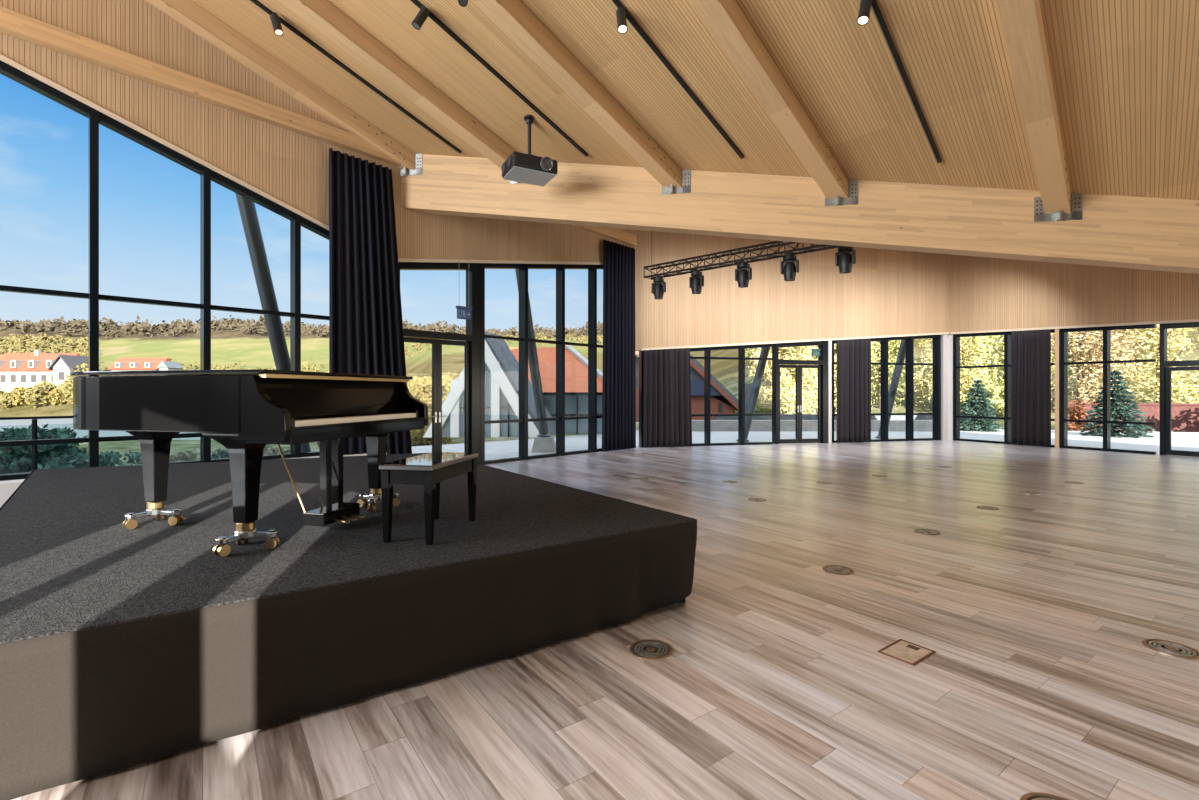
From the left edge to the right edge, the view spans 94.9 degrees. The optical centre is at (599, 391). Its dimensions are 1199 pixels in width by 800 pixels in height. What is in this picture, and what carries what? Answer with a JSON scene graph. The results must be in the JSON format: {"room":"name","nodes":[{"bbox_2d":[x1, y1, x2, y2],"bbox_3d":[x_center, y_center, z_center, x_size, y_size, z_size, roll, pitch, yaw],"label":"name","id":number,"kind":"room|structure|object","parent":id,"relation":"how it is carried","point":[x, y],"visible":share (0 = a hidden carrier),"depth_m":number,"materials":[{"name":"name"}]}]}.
{"room":"music room","nodes":[
{"label":"music room","id":0,"kind":"room"},
{"bbox_2d":[0,0,634,261],"bbox_3d":[-9.252,-7.223,4.410,0.260,9.745,29.200,0,0,44],"label":"wall","id":1,"kind":"structure","parent":0,"point":[292,167],"depth_m":8.12,"materials":[{"name":"wood"}]},
{"bbox_2d":[0,61,88,480],"bbox_3d":[-7.030,-1.507,6.701,0.230,5.114,1.205,0,0,44],"label":"window","id":2,"kind":"structure","parent":1,"relation":"in","point":[6,70],"depth_m":6.77,"materials":[{"name":"black paint"}]},
{"bbox_2d":[89,107,202,466],"bbox_3d":[-6.196,-1.308,7.565,0.230,4.715,1.210,0,0,44],"label":"window","id":3,"kind":"structure","parent":1,"relation":"in","point":[96,117],"depth_m":7.10,"materials":[{"name":"black paint"}]},
{"bbox_2d":[200,165,293,461],"bbox_3d":[-5.359,-1.107,8.430,0.230,4.314,1.208,0,0,44],"label":"window","id":4,"kind":"structure","parent":1,"relation":"in","point":[208,175],"depth_m":7.97,"materials":[{"name":"black paint"}]},
{"bbox_2d":[0,54,602,264],"bbox_3d":[-5.190,-4.159,8.411,0.030,3.638,17.400,0,0,44],"label":"trim","id":5,"kind":"structure","parent":1,"relation":"attached to","point":[2,58],"depth_m":7.96,"materials":[{"name":"beige paint"}]},
{"bbox_2d":[290,213,328,457],"bbox_3d":[-4.545,-0.907,9.272,0.230,3.914,1.147,0,0,44],"label":"window","id":6,"kind":"structure","parent":1,"relation":"in","point":[298,221],"depth_m":8.83,"materials":[{"name":"black paint"}]},
{"bbox_2d":[0,6,636,245],"bbox_3d":[-5.124,-4.278,8.382,0.146,0.242,17.465,0,-2,44],"label":"beam","id":7,"kind":"structure","parent":1,"relation":"attached to","point":[12,23],"depth_m":7.64,"materials":[{"name":"brown wood"}]},
{"bbox_2d":[329,148,411,454],"bbox_3d":[-3.920,-1.252,9.533,0.139,5.476,1.467,0,0,43],"label":"drape","id":8,"kind":"object","parent":7,"relation":"hanging from","point":[366,336],"visible":0.66,"depth_m":9.41,"materials":[{"name":"fabric"}]},
{"bbox_2d":[602,240,635,451],"bbox_3d":[0.508,-1.157,14.148,0.136,5.285,1.277,0,0,44],"label":"drape","id":9,"kind":"object","parent":7,"relation":"hanging from","point":[619,356],"visible":1,"depth_m":14.10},
{"bbox_2d":[398,262,479,463],"bbox_3d":[-3.155,-0.573,10.710,0.230,4.146,1.795,0,0,44],"label":"door","id":10,"kind":"structure","parent":1,"relation":"in","point":[470,340],"depth_m":11.13,"materials":[{"name":"black paint"}]},
{"bbox_2d":[480,263,523,464],"bbox_3d":[-2.124,-0.664,11.777,0.230,4.328,1.153,0,0,44],"label":"window","id":11,"kind":"structure","parent":1,"relation":"in","point":[483,266],"depth_m":11.35,"materials":[{"name":"black paint"}]},
{"bbox_2d":[519,264,561,459],"bbox_3d":[-1.336,-0.751,12.592,0.230,4.502,1.108,0,0,44],"label":"window","id":12,"kind":"structure","parent":1,"relation":"in","point":[523,273],"depth_m":12.18,"materials":[{"name":"black paint"}]},
{"bbox_2d":[556,264,593,455],"bbox_3d":[-0.579,-0.836,13.375,0.230,4.671,1.082,0,0,44],"label":"window","id":13,"kind":"structure","parent":1,"relation":"in","point":[560,273],"depth_m":12.97,"materials":[{"name":"black paint"}]},
{"bbox_2d":[588,265,602,451],"bbox_3d":[0.256,-0.941,14.239,0.230,4.881,1.332,0,0,44],"label":"window","id":14,"kind":"structure","parent":1,"relation":"in","point":[592,273],"depth_m":13.73,"materials":[{"name":"black paint"}]},
{"bbox_2d":[12,440,1198,799],"bbox_3d":[2.732,1.600,5.630,44.664,0.200,23.659,0,0,0],"label":"floor","id":15,"kind":"structure","parent":0,"point":[1036,611],"depth_m":3.03,"materials":[{"name":"laminate"}]},
{"bbox_2d":[0,453,386,506],"bbox_3d":[-11.571,1.277,1.853,0.460,0.446,22.100,0,0,44],"label":"window sill","id":16,"kind":"structure","parent":15,"relation":"on","point":[7,487],"depth_m":6.41,"materials":[{"name":"white"}]},
{"bbox_2d":[0,453,696,799],"bbox_3d":[-2.934,1.203,5.164,4.435,0.594,6.397,0,0,-36],"label":"stage","id":17,"kind":"object","parent":15,"relation":"on","point":[121,647],"visible":0.89,"depth_m":2.84,"materials":[{"name":"carpet"}]},
{"bbox_2d":[70,369,427,556],"bbox_3d":[-2.394,0.392,3.834,1.807,1.027,1.488,0,0,13],"label":"grand piano","id":18,"kind":"object","parent":17,"relation":"on","point":[245,411],"visible":0.98,"depth_m":3.21,"materials":[{"name":"black paint"}]},
{"bbox_2d":[379,452,477,544],"bbox_3d":[-1.090,0.669,3.600,0.340,0.474,0.700,0,0,10],"label":"piano bench","id":19,"kind":"object","parent":17,"relation":"on","point":[428,470],"visible":1,"depth_m":3.30,"materials":[{"name":"black paint"}]},
{"bbox_2d":[630,639,672,659],"bbox_3d":[0.300,1.496,3.200,0.250,0.007,0.250,0,0,0],"label":"floor vent","id":20,"kind":"object","parent":15,"relation":"in","point":[648,649],"visible":1,"depth_m":3.19,"materials":[{"name":"brown metal"}]},
{"bbox_2d":[828,341,831,442],"bbox_3d":[6.761,-0.007,16.284,0.100,3.014,0.230,0,0,-13],"label":"column","id":21,"kind":"structure","parent":15,"relation":"on","point":[829,342],"depth_m":16.18,"materials":[{"name":"grey paint"}]},
{"bbox_2d":[822,565,854,574],"bbox_3d":[2.010,1.496,4.630,0.250,0.007,0.250,0,0,0],"label":"floor vent","id":22,"kind":"object","parent":15,"relation":"in","point":[834,569],"visible":1,"depth_m":4.62,"materials":[{"name":"brown metal"}]},
{"bbox_2d":[877,639,935,665],"bbox_3d":[1.770,1.496,3.170,0.270,0.007,0.200,0,0,-36],"label":"floor hatch","id":23,"kind":"object","parent":15,"relation":"on","point":[910,653],"visible":1,"depth_m":3.16,"materials":[{"name":"brown"}]},
{"bbox_2d":[941,334,952,439],"bbox_3d":[10.910,-0.145,17.248,0.427,3.290,0.361,0,0,-19],"label":"column","id":24,"kind":"structure","parent":15,"relation":"on","point":[946,340],"depth_m":17.16,"materials":[{"name":"grey paint"}]},
{"bbox_2d":[1020,792,1067,799],"bbox_3d":[1.630,1.496,1.930,0.250,0.007,0.250,0,0,0],"label":"floor vent","id":25,"kind":"object","parent":15,"relation":"in","point":[1033,795],"visible":1,"depth_m":2.03,"materials":[{"name":"brown metal"}]},
{"bbox_2d":[1055,329,1059,447],"bbox_3d":[12.401,-0.099,14.853,0.230,3.197,0.090,0,0,-31],"label":"column","id":26,"kind":"structure","parent":15,"relation":"on","point":[1057,331],"depth_m":14.78,"materials":[{"name":"beige paint"}]},
{"bbox_2d":[1142,639,1198,658],"bbox_3d":[3.340,1.496,3.210,0.250,0.007,0.250,0,0,0],"label":"floor vent","id":27,"kind":"object","parent":15,"relation":"in","point":[1171,648],"visible":1,"depth_m":3.21,"materials":[{"name":"brown metal"}]},
{"bbox_2d":[192,0,1198,199],"bbox_3d":[2.732,-6.645,1.964,44.664,11.440,16.327,0,0,0],"label":"ceiling","id":28,"kind":"structure","parent":0,"point":[1125,73],"depth_m":7.00,"materials":[{"name":"wood"}]},
{"bbox_2d":[146,0,421,175],"bbox_3d":[-8.751,-6.700,4.726,15.227,5.518,0.396,0,0,-45],"label":"ceiling beam","id":29,"kind":"structure","parent":28,"relation":"attached to","point":[188,13],"depth_m":8.48,"materials":[{"name":"brown wood"}]},
{"bbox_2d":[250,0,461,153],"bbox_3d":[-5.601,-5.723,6.437,0.045,3.096,9.013,0,0,45],"label":"track rail","id":30,"kind":"object","parent":28,"relation":"attached to","point":[255,2],"visible":1,"depth_m":8.33,"materials":[{"name":"black metal"}]},
{"bbox_2d":[278,0,520,183],"bbox_3d":[-6.649,-6.370,4.231,15.227,5.518,0.396,0,0,-45],"label":"ceiling beam","id":31,"kind":"structure","parent":28,"relation":"attached to","point":[322,15],"depth_m":7.88,"materials":[{"name":"brown wood"}]},
{"bbox_2d":[411,0,587,156],"bbox_3d":[-3.371,-5.401,5.807,0.045,3.096,9.013,0,0,45],"label":"track rail","id":32,"kind":"object","parent":28,"relation":"attached to","point":[417,3],"visible":1,"depth_m":7.76,"materials":[{"name":"black metal"}]},
{"bbox_2d":[412,5,429,29],"bbox_3d":[-2.237,-4.689,6.885,0.218,0.300,0.114,0,0,-29],"label":"spotlight","id":33,"kind":"object","parent":32,"relation":"attached to","point":[422,15],"visible":1,"depth_m":6.85,"materials":[{"name":"black metal"}]},
{"bbox_2d":[501,115,557,186],"bbox_3d":[-1.077,-3.774,8.453,0.740,0.924,0.630,0,0,-28],"label":"projector","id":34,"kind":"object","parent":28,"relation":"hanging from","point":[528,168],"visible":1,"depth_m":8.33,"materials":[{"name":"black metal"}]},
{"bbox_2d":[472,0,689,194],"bbox_3d":[-4.079,-5.968,3.626,15.227,5.518,0.396,0,0,-45],"label":"ceiling beam","id":35,"kind":"structure","parent":28,"relation":"attached to","point":[512,17],"depth_m":7.39,"materials":[{"name":"brown wood"}]},
{"bbox_2d":[612,0,743,158],"bbox_3d":[-1.011,-5.069,5.107,0.045,3.096,9.013,0,0,45],"label":"track rail","id":36,"kind":"object","parent":28,"relation":"attached to","point":[617,3],"visible":1,"depth_m":7.12,"materials":[{"name":"black metal"}]},
{"bbox_2d":[616,7,627,33],"bbox_3d":[0.255,-4.292,6.340,0.114,0.303,0.184,0,0,-15],"label":"spotlight","id":37,"kind":"object","parent":36,"relation":"attached to","point":[622,28],"visible":1,"depth_m":6.30,"materials":[{"name":"black metal"}]},
{"bbox_2d":[689,0,857,205],"bbox_3d":[-1.655,-5.588,3.056,15.227,5.518,0.396,0,0,-45],"label":"ceiling beam","id":38,"kind":"structure","parent":28,"relation":"attached to","point":[725,19],"depth_m":6.82,"materials":[{"name":"brown wood"}]},
{"bbox_2d":[401,154,1198,273],"bbox_3d":[7.195,-2.302,7.648,22.570,4.338,0.280,0,0,13],"label":"girder","id":39,"kind":"object","parent":28,"relation":"attached to","point":[1145,233],"visible":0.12,"depth_m":8.39,"materials":[{"name":"brown wood"}]},
{"bbox_2d":[871,0,941,162],"bbox_3d":[1.519,-4.705,4.387,0.045,3.096,9.013,0,0,45],"label":"track rail","id":40,"kind":"object","parent":28,"relation":"attached to","point":[875,7],"visible":1,"depth_m":6.45,"materials":[{"name":"black metal"}]},
{"bbox_2d":[857,0,871,24],"bbox_3d":[2.724,-3.931,5.647,0.186,0.303,0.114,0,0,-39],"label":"spotlight","id":41,"kind":"object","parent":40,"relation":"attached to","point":[865,5],"visible":1,"depth_m":5.61,"materials":[{"name":"black metal"}]},
{"bbox_2d":[997,0,1081,221],"bbox_3d":[1.106,-5.150,2.432,15.228,5.518,0.489,0,0,-45],"label":"ceiling beam","id":42,"kind":"structure","parent":28,"relation":"attached to","point":[1022,23],"depth_m":6.20,"materials":[{"name":"brown wood"}]},
{"bbox_2d":[635,230,948,350],"bbox_3d":[5.851,-3.118,16.093,10.480,4.036,0.260,0,0,-13],"label":"wall","id":43,"kind":"structure","parent":0,"point":[886,292],"depth_m":15.82,"materials":[{"name":"wood"}]},
{"bbox_2d":[639,351,642,447],"bbox_3d":[1.569,0.157,15.065,0.956,2.686,0.230,0,0,-13],"label":"window","id":44,"kind":"structure","parent":43,"relation":"in","point":[640,352],"depth_m":14.85,"materials":[{"name":"black paint"}]},
{"bbox_2d":[643,348,691,447],"bbox_3d":[1.852,0.138,14.861,1.397,2.694,0.119,0,0,-14],"label":"drape","id":45,"kind":"object","parent":43,"relation":"hanging from","point":[667,417],"visible":1,"depth_m":14.85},
{"bbox_2d":[704,345,741,445],"bbox_3d":[3.495,0.087,15.525,1.056,2.826,0.230,0,0,-13],"label":"window","id":46,"kind":"structure","parent":43,"relation":"in","point":[707,362],"depth_m":15.37,"materials":[{"name":"black paint"}]},
{"bbox_2d":[738,344,772,444],"bbox_3d":[4.482,0.053,15.761,0.986,2.893,0.230,0,0,-13],"label":"window","id":47,"kind":"structure","parent":43,"relation":"in","point":[741,352],"depth_m":15.63,"materials":[{"name":"black paint"}]},
{"bbox_2d":[641,332,948,350],"bbox_3d":[6.005,-1.490,15.985,10.030,0.752,0.030,0,0,-13],"label":"trim","id":48,"kind":"structure","parent":43,"relation":"attached to","point":[885,336],"depth_m":15.87,"materials":[{"name":"beige paint"}]},
{"bbox_2d":[772,341,827,443],"bbox_3d":[5.869,-0.008,16.092,1.695,3.016,0.230,0,0,-13],"label":"door","id":49,"kind":"structure","parent":43,"relation":"in","point":[821,363],"depth_m":16.04,"materials":[{"name":"black paint"}]},
{"bbox_2d":[830,339,850,442],"bbox_3d":[7.269,-0.045,16.426,0.936,3.089,0.230,0,0,-13],"label":"window","id":50,"kind":"structure","parent":43,"relation":"in","point":[833,341],"depth_m":16.22,"materials":[{"name":"black paint"}]},
{"bbox_2d":[836,338,870,442],"bbox_3d":[7.497,-0.054,16.230,1.161,3.079,0.132,0,0,-13],"label":"drape","id":51,"kind":"object","parent":43,"relation":"hanging from","point":[853,355],"visible":1,"depth_m":16.22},
{"bbox_2d":[880,336,910,441],"bbox_3d":[9.088,-0.109,16.860,0.916,3.218,0.230,0,0,-13],"label":"window","id":52,"kind":"structure","parent":43,"relation":"in","point":[883,344],"depth_m":16.74,"materials":[{"name":"black paint"}]},
{"bbox_2d":[905,335,940,440],"bbox_3d":[10.058,-0.147,17.092,1.092,3.294,0.230,0,0,-13],"label":"window","id":53,"kind":"structure","parent":43,"relation":"in","point":[936,339],"depth_m":17.07,"materials":[{"name":"black paint"}]},
{"bbox_2d":[948,254,1198,334],"bbox_3d":[17.956,-2.832,5.643,0.260,4.002,27.200,0,0,-31],"label":"wall","id":54,"kind":"structure","parent":0,"point":[986,293],"depth_m":14.77,"materials":[{"name":"wood"}]},
{"bbox_2d":[953,332,1003,443],"bbox_3d":[11.424,-0.149,16.521,0.230,3.298,1.386,0,0,-31],"label":"window","id":55,"kind":"structure","parent":54,"relation":"in","point":[956,337],"depth_m":17.00,"materials":[{"name":"black paint"}]},
{"bbox_2d":[1004,329,1054,446],"bbox_3d":[12.116,-0.124,15.367,0.230,3.249,1.316,0,0,-31],"label":"window","id":56,"kind":"structure","parent":54,"relation":"in","point":[1007,335],"depth_m":15.84,"materials":[{"name":"black paint"}]},
{"bbox_2d":[1011,329,1050,446],"bbox_3d":[11.935,-0.120,15.232,0.126,3.210,0.927,0,0,-31],"label":"drape","id":57,"kind":"object","parent":54,"relation":"hanging from","point":[1030,349],"visible":1,"depth_m":15.17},
{"bbox_2d":[950,319,1198,333],"bbox_3d":[14.479,-1.575,11.166,0.030,0.559,13.850,0,0,-31],"label":"trim","id":58,"kind":"structure","parent":54,"relation":"attached to","point":[1189,320],"depth_m":14.29,"materials":[{"name":"beige paint"}]},
{"bbox_2d":[1060,327,1102,450],"bbox_3d":[12.679,-0.101,14.428,0.230,3.201,0.886,0,0,-31],"label":"window","id":59,"kind":"structure","parent":54,"relation":"in","point":[1064,363],"depth_m":14.69,"materials":[{"name":"black paint"}]},
{"bbox_2d":[1103,324,1156,453],"bbox_3d":[13.150,-0.085,13.644,0.230,3.170,0.956,0,0,-31],"label":"window","id":60,"kind":"structure","parent":54,"relation":"in","point":[1107,361],"depth_m":13.93,"materials":[{"name":"black paint"}]},
{"bbox_2d":[1160,322,1198,456],"bbox_3d":[13.920,-0.066,12.359,0.230,3.131,1.870,0,0,-31],"label":"door","id":61,"kind":"structure","parent":54,"relation":"in","point":[1166,367],"depth_m":13.03,"materials":[{"name":"black paint"}]},
{"bbox_3d":[7.265,-3.398,11.316,22.291,3.893,12.287,0,0,0],"label":"ceiling","id":62,"kind":"structure","parent":0,"visible":0},
{"bbox_2d":[644,241,839,279],"bbox_3d":[2.925,-3.530,10.875,4.974,1.901,0.304,0,0,43],"label":"lighting truss","id":63,"kind":"object","parent":62,"relation":"hanging from","point":[774,255],"visible":0.67,"depth_m":11.06,"materials":[{"name":"black metal"}]},
{"bbox_2d":[652,276,665,299],"bbox_3d":[1.330,-2.346,12.339,0.320,0.512,0.246,0,0,33],"label":"stage light","id":64,"kind":"object","parent":63,"relation":"hanging from","point":[658,289],"visible":1,"depth_m":12.26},
{"bbox_2d":[689,269,703,293],"bbox_3d":[2.060,-2.346,11.669,0.246,0.512,0.320,0,0,-42],"label":"stage light","id":65,"kind":"object","parent":63,"relation":"hanging from","point":[696,283],"visible":1,"depth_m":11.58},
{"bbox_2d":[735,261,751,287],"bbox_3d":[2.860,-2.346,10.935,0.320,0.512,0.246,0,0,38],"label":"stage light","id":66,"kind":"object","parent":63,"relation":"hanging from","point":[742,275],"visible":1,"depth_m":10.85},
{"bbox_2d":[780,252,798,280],"bbox_3d":[3.560,-2.346,10.292,0.320,0.512,0.246,0,0,32],"label":"stage light","id":67,"kind":"object","parent":63,"relation":"hanging from","point":[789,270],"visible":1,"depth_m":10.21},
{"bbox_2d":[835,246,855,273],"bbox_3d":[4.300,-2.346,9.613,0.320,0.512,0.246,0,0,45],"label":"stage light","id":68,"kind":"object","parent":63,"relation":"hanging from","point":[845,261],"visible":0.94,"depth_m":9.53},
{"label":"outside","id":69,"kind":"structure","parent":0,"visible":0},
{"bbox_2d":[412,429,1198,459],"bbox_3d":[14.568,1.765,13.032,39.250,0.470,22.821,0,0,29],"label":"terrace","id":70,"kind":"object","parent":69,"point":[1184,441],"visible":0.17,"depth_m":17.72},
{"bbox_2d":[515,269,555,451],"bbox_3d":[-1.653,-1.096,13.980,1.052,5.253,1.074,0,0,0],"label":"prop","id":71,"kind":"object","parent":70,"relation":"on","point":[543,442],"visible":0.77,"depth_m":13.94,"materials":[{"name":"grey"}]},
{"bbox_2d":[736,347,769,441],"bbox_3d":[4.874,-0.307,17.053,1.295,3.653,0.371,0,0,-10],"label":"prop","id":72,"kind":"object","parent":70,"relation":"on","point":[764,352],"visible":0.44,"depth_m":16.98,"materials":[{"name":"grey"}]},
{"bbox_2d":[692,420,931,430],"bbox_3d":[8.300,1.320,21.600,10.000,0.420,0.300,0,0,0],"label":"parapet","id":73,"kind":"object","parent":70,"relation":"on","point":[697,425],"visible":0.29,"depth_m":21.45,"materials":[{"name":"concrete"}]},
{"bbox_2d":[876,340,904,437],"bbox_3d":[9.824,-0.457,18.236,1.407,3.953,0.357,0,0,-10],"label":"prop","id":74,"kind":"object","parent":70,"relation":"on","point":[897,371],"visible":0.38,"depth_m":18.18,"materials":[{"name":"grey"}]},
{"bbox_2d":[1068,399,1101,430],"bbox_3d":[19.155,1.013,21.840,1.338,1.500,1.392,0,0,0],"label":"shrub","id":75,"kind":"object","parent":70,"relation":"on","point":[1076,412],"visible":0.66,"depth_m":21.88,"materials":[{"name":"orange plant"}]},
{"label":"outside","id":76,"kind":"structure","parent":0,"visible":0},
{"bbox_2d":[0,326,1198,465],"bbox_3d":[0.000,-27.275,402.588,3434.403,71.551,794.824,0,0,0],"label":"landscape","id":77,"kind":"structure","parent":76,"point":[254,350],"depth_m":169.28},
{"bbox_2d":[9,386,27,406],"bbox_3d":[-176.465,1.503,168.205,5.386,6.744,5.515,0,0,0],"label":"tree","id":78,"kind":"object","parent":77,"relation":"on","point":[18,394],"visible":0.77,"depth_m":166.76,"materials":[{"name":"plant"}]},
{"bbox_2d":[23,383,49,408],"bbox_3d":[-170.739,1.082,166.993,6.479,7.984,6.461,0,0,0],"label":"tree","id":79,"kind":"object","parent":77,"relation":"on","point":[36,396],"visible":1,"depth_m":166.13,"materials":[{"name":"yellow plant"}]},
{"bbox_2d":[0,350,80,392],"bbox_3d":[-193.746,-5.400,191.000,25.600,18.200,13.600,0,0,0],"label":"house","id":80,"kind":"structure","parent":77,"relation":"on","point":[24,370],"depth_m":185.01,"materials":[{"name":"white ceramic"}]},
{"bbox_2d":[0,424,88,473],"bbox_3d":[-13.537,1.988,13.196,2.267,2.464,1.830,0,0,-35],"label":"bush","id":81,"kind":"object","parent":77,"relation":"on","point":[13,459],"visible":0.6,"depth_m":13.04,"materials":[{"name":"green plant"}]},
{"bbox_2d":[0,333,88,356],"bbox_3d":[-333.027,-21.487,302.028,284.246,44.802,201.963,0,0,0],"label":"scrub","id":82,"kind":"object","parent":77,"relation":"on","point":[13,344],"visible":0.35,"depth_m":357.45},
{"bbox_2d":[48,354,99,388],"bbox_3d":[-176.073,-4.400,184.500,7.200,15.800,10.600,0,0,0],"label":"house","id":83,"kind":"structure","parent":77,"relation":"on","point":[63,364],"depth_m":180.02,"materials":[{"name":"grey"}]},
{"bbox_2d":[99,451,141,466],"bbox_3d":[-12.535,2.204,14.528,1.348,1.359,1.142,0,0,-36],"label":"shrub","id":84,"kind":"object","parent":77,"relation":"on","point":[106,459],"visible":0.28,"depth_m":14.34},
{"bbox_2d":[107,358,183,370],"bbox_3d":[-160.951,-5.400,196.500,20.550,13.800,10.600,0,0,0],"label":"house","id":85,"kind":"structure","parent":77,"relation":"on","point":[122,364],"depth_m":192.81,"materials":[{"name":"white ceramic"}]},
{"bbox_2d":[169,448,199,461],"bbox_3d":[-11.528,2.193,15.056,1.136,1.308,1.007,0,0,-21],"label":"shrub","id":86,"kind":"object","parent":77,"relation":"on","point":[187,455],"visible":0.32,"depth_m":15.01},
{"bbox_2d":[0,314,602,338],"bbox_3d":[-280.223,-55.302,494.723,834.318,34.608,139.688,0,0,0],"label":"ridge woods","id":87,"kind":"object","parent":77,"relation":"on","point":[176,327],"visible":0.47,"depth_m":452.96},
{"bbox_2d":[170,332,602,370],"bbox_3d":[-99.223,-15.675,249.590,267.243,33.926,102.176,0,0,0],"label":"scrub","id":88,"kind":"object","parent":77,"relation":"on","point":[580,337],"visible":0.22,"depth_m":268.14,"materials":[{"name":"yellow plant"}]},
{"bbox_2d":[410,415,451,444],"bbox_3d":[-8.700,1.704,26.996,3.547,2.089,4.158,0,0,0],"label":"bush","id":89,"kind":"object","parent":77,"relation":"on","point":[417,435],"visible":0.29,"depth_m":26.39,"materials":[{"name":"plant"}]},
{"bbox_2d":[407,371,459,414],"bbox_3d":[-8.620,0.502,30.237,4.591,3.231,3.783,0,0,-30],"label":"bush","id":90,"kind":"object","parent":77,"relation":"on","point":[424,389],"visible":0.3,"depth_m":29.33,"materials":[{"name":"plant"}]},
{"bbox_2d":[423,333,555,436],"bbox_3d":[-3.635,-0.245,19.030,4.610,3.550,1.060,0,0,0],"label":"neighboring building","id":91,"kind":"structure","parent":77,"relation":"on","point":[501,366],"depth_m":18.56,"materials":[{"name":"white"}]},
{"bbox_2d":[509,345,602,433],"bbox_3d":[-2.156,-0.278,24.301,6.089,3.616,9.398,0,0,0],"label":"building","id":92,"kind":"structure","parent":77,"relation":"on","point":[576,365],"depth_m":20.31,"materials":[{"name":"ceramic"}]},
{"bbox_2d":[635,351,752,421],"bbox_3d":[3.475,-0.935,31.485,10.050,4.930,7.630,0,0,0],"label":"house","id":93,"kind":"structure","parent":77,"relation":"on","point":[723,401],"depth_m":28.00,"materials":[{"name":"stone"}]},
{"bbox_2d":[749,346,817,413],"bbox_3d":[10.553,-0.858,30.992,4.212,5.392,4.032,0,0,18],"label":"broadleaf tree","id":94,"kind":"object","parent":77,"relation":"on","point":[787,375],"visible":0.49,"depth_m":30.37,"materials":[{"name":"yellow plant"}]},
{"bbox_2d":[714,414,931,419],"bbox_3d":[10.200,1.450,24.600,10.000,0.900,0.600,0,0,0],"label":"wall","id":95,"kind":"structure","parent":77,"relation":"on","point":[782,416],"depth_m":24.30,"materials":[{"name":"paint"}]},
{"bbox_2d":[800,341,879,413],"bbox_3d":[14.110,-2.609,32.964,4.692,8.443,5.069,0,0,-21],"label":"broadleaf tree","id":96,"kind":"object","parent":77,"relation":"on","point":[876,349],"visible":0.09,"depth_m":32.35,"materials":[{"name":"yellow plant"}]},
{"bbox_2d":[871,339,918,408],"bbox_3d":[17.099,-3.191,34.185,5.688,9.382,5.078,0,0,-17],"label":"broadleaf tree","id":97,"kind":"object","parent":77,"relation":"on","point":[893,343],"visible":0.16,"depth_m":33.92,"materials":[{"name":"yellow plant"}]},
{"bbox_2d":[900,334,1003,412],"bbox_3d":[20.820,-3.134,33.069,5.901,9.504,5.593,0,0,24],"label":"broadleaf tree","id":98,"kind":"object","parent":77,"relation":"on","point":[976,339],"visible":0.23,"depth_m":31.81,"materials":[{"name":"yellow plant"}]},
{"bbox_2d":[960,379,1003,431],"bbox_3d":[14.985,0.844,21.813,2.169,2.712,2.257,0,0,11],"label":"spruce tree","id":99,"kind":"object","parent":77,"relation":"on","point":[989,425],"visible":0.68,"depth_m":21.58,"materials":[{"name":"green plant"}]},
{"bbox_2d":[960,385,1051,416],"bbox_3d":[21.682,0.575,30.107,4.521,2.121,4.884,0,0,0],"label":"bush","id":100,"kind":"object","parent":77,"relation":"on","point":[997,394],"visible":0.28,"depth_m":30.45,"materials":[{"name":"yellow plant"}]},
{"bbox_2d":[960,335,1071,405],"bbox_3d":[24.445,-3.256,33.408,5.709,9.738,5.389,0,0,5],"label":"broadleaf tree","id":101,"kind":"object","parent":77,"relation":"on","point":[985,381],"visible":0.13,"depth_m":33.45,"materials":[{"name":"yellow plant"}]},
{"bbox_2d":[1051,330,1152,397],"bbox_3d":[32.988,-4.508,37.192,6.498,10.608,6.407,0,0,19],"label":"broadleaf tree","id":102,"kind":"object","parent":77,"relation":"on","point":[1115,330],"visible":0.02,"depth_m":36.72,"materials":[{"name":"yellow plant"}]},
{"bbox_2d":[1051,325,1157,407],"bbox_3d":[28.018,-3.167,32.063,6.353,9.785,5.408,0,0,40],"label":"broadleaf tree","id":103,"kind":"object","parent":77,"relation":"on","point":[1081,370],"visible":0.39,"depth_m":31.05,"materials":[{"name":"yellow plant"}]},
{"bbox_2d":[1078,370,1154,437],"bbox_3d":[17.930,0.708,19.069,2.318,2.985,2.447,0,0,-39],"label":"spruce tree","id":104,"kind":"object","parent":77,"relation":"on","point":[1123,410],"visible":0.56,"depth_m":18.84,"materials":[{"name":"green plant"}]},
{"bbox_2d":[1089,324,1198,402],"bbox_3d":[31.801,-2.732,31.390,5.705,9.140,5.919,0,0,-38],"label":"broadleaf tree","id":105,"kind":"object","parent":77,"relation":"on","point":[1186,387],"visible":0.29,"depth_m":30.66,"materials":[{"name":"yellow plant"}]},
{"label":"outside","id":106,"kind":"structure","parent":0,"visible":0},
{"bbox_2d":[0,418,212,439],"bbox_3d":[-218.000,7.800,105.000,404.000,0.600,170.000,0,0,0],"label":"lake","id":107,"kind":"structure","parent":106,"point":[60,423],"depth_m":119.57,"materials":[{"name":"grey liquid"}]},
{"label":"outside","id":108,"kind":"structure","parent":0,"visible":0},
{"bbox_2d":[1068,402,1198,431],"bbox_3d":[23.200,1.185,23.400,5.400,1.430,0.400,0,0,30],"label":"brick wall","id":109,"kind":"structure","parent":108,"point":[1184,416],"depth_m":22.84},
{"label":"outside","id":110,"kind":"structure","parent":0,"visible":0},
{"bbox_3d":[-9.278,1.765,5.743,10.790,0.470,11.085,0,0,0],"label":"ledge","id":111,"kind":"object","parent":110,"visible":0},
{"bbox_2d":[0,416,263,470],"bbox_3d":[-8.102,0.941,7.888,0.057,1.178,8.657,0,0,44],"label":"glass balustrade","id":112,"kind":"object","parent":111,"relation":"on","point":[34,419],"visible":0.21,"depth_m":7.87,"materials":[{"name":"black paint"}]},
{"bbox_2d":[235,193,310,451],"bbox_3d":[-5.747,-1.203,9.761,1.430,5.445,0.370,0,0,-45],"label":"prop","id":113,"kind":"object","parent":111,"relation":"on","point":[247,208],"visible":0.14,"depth_m":9.54,"materials":[{"name":"grey"}]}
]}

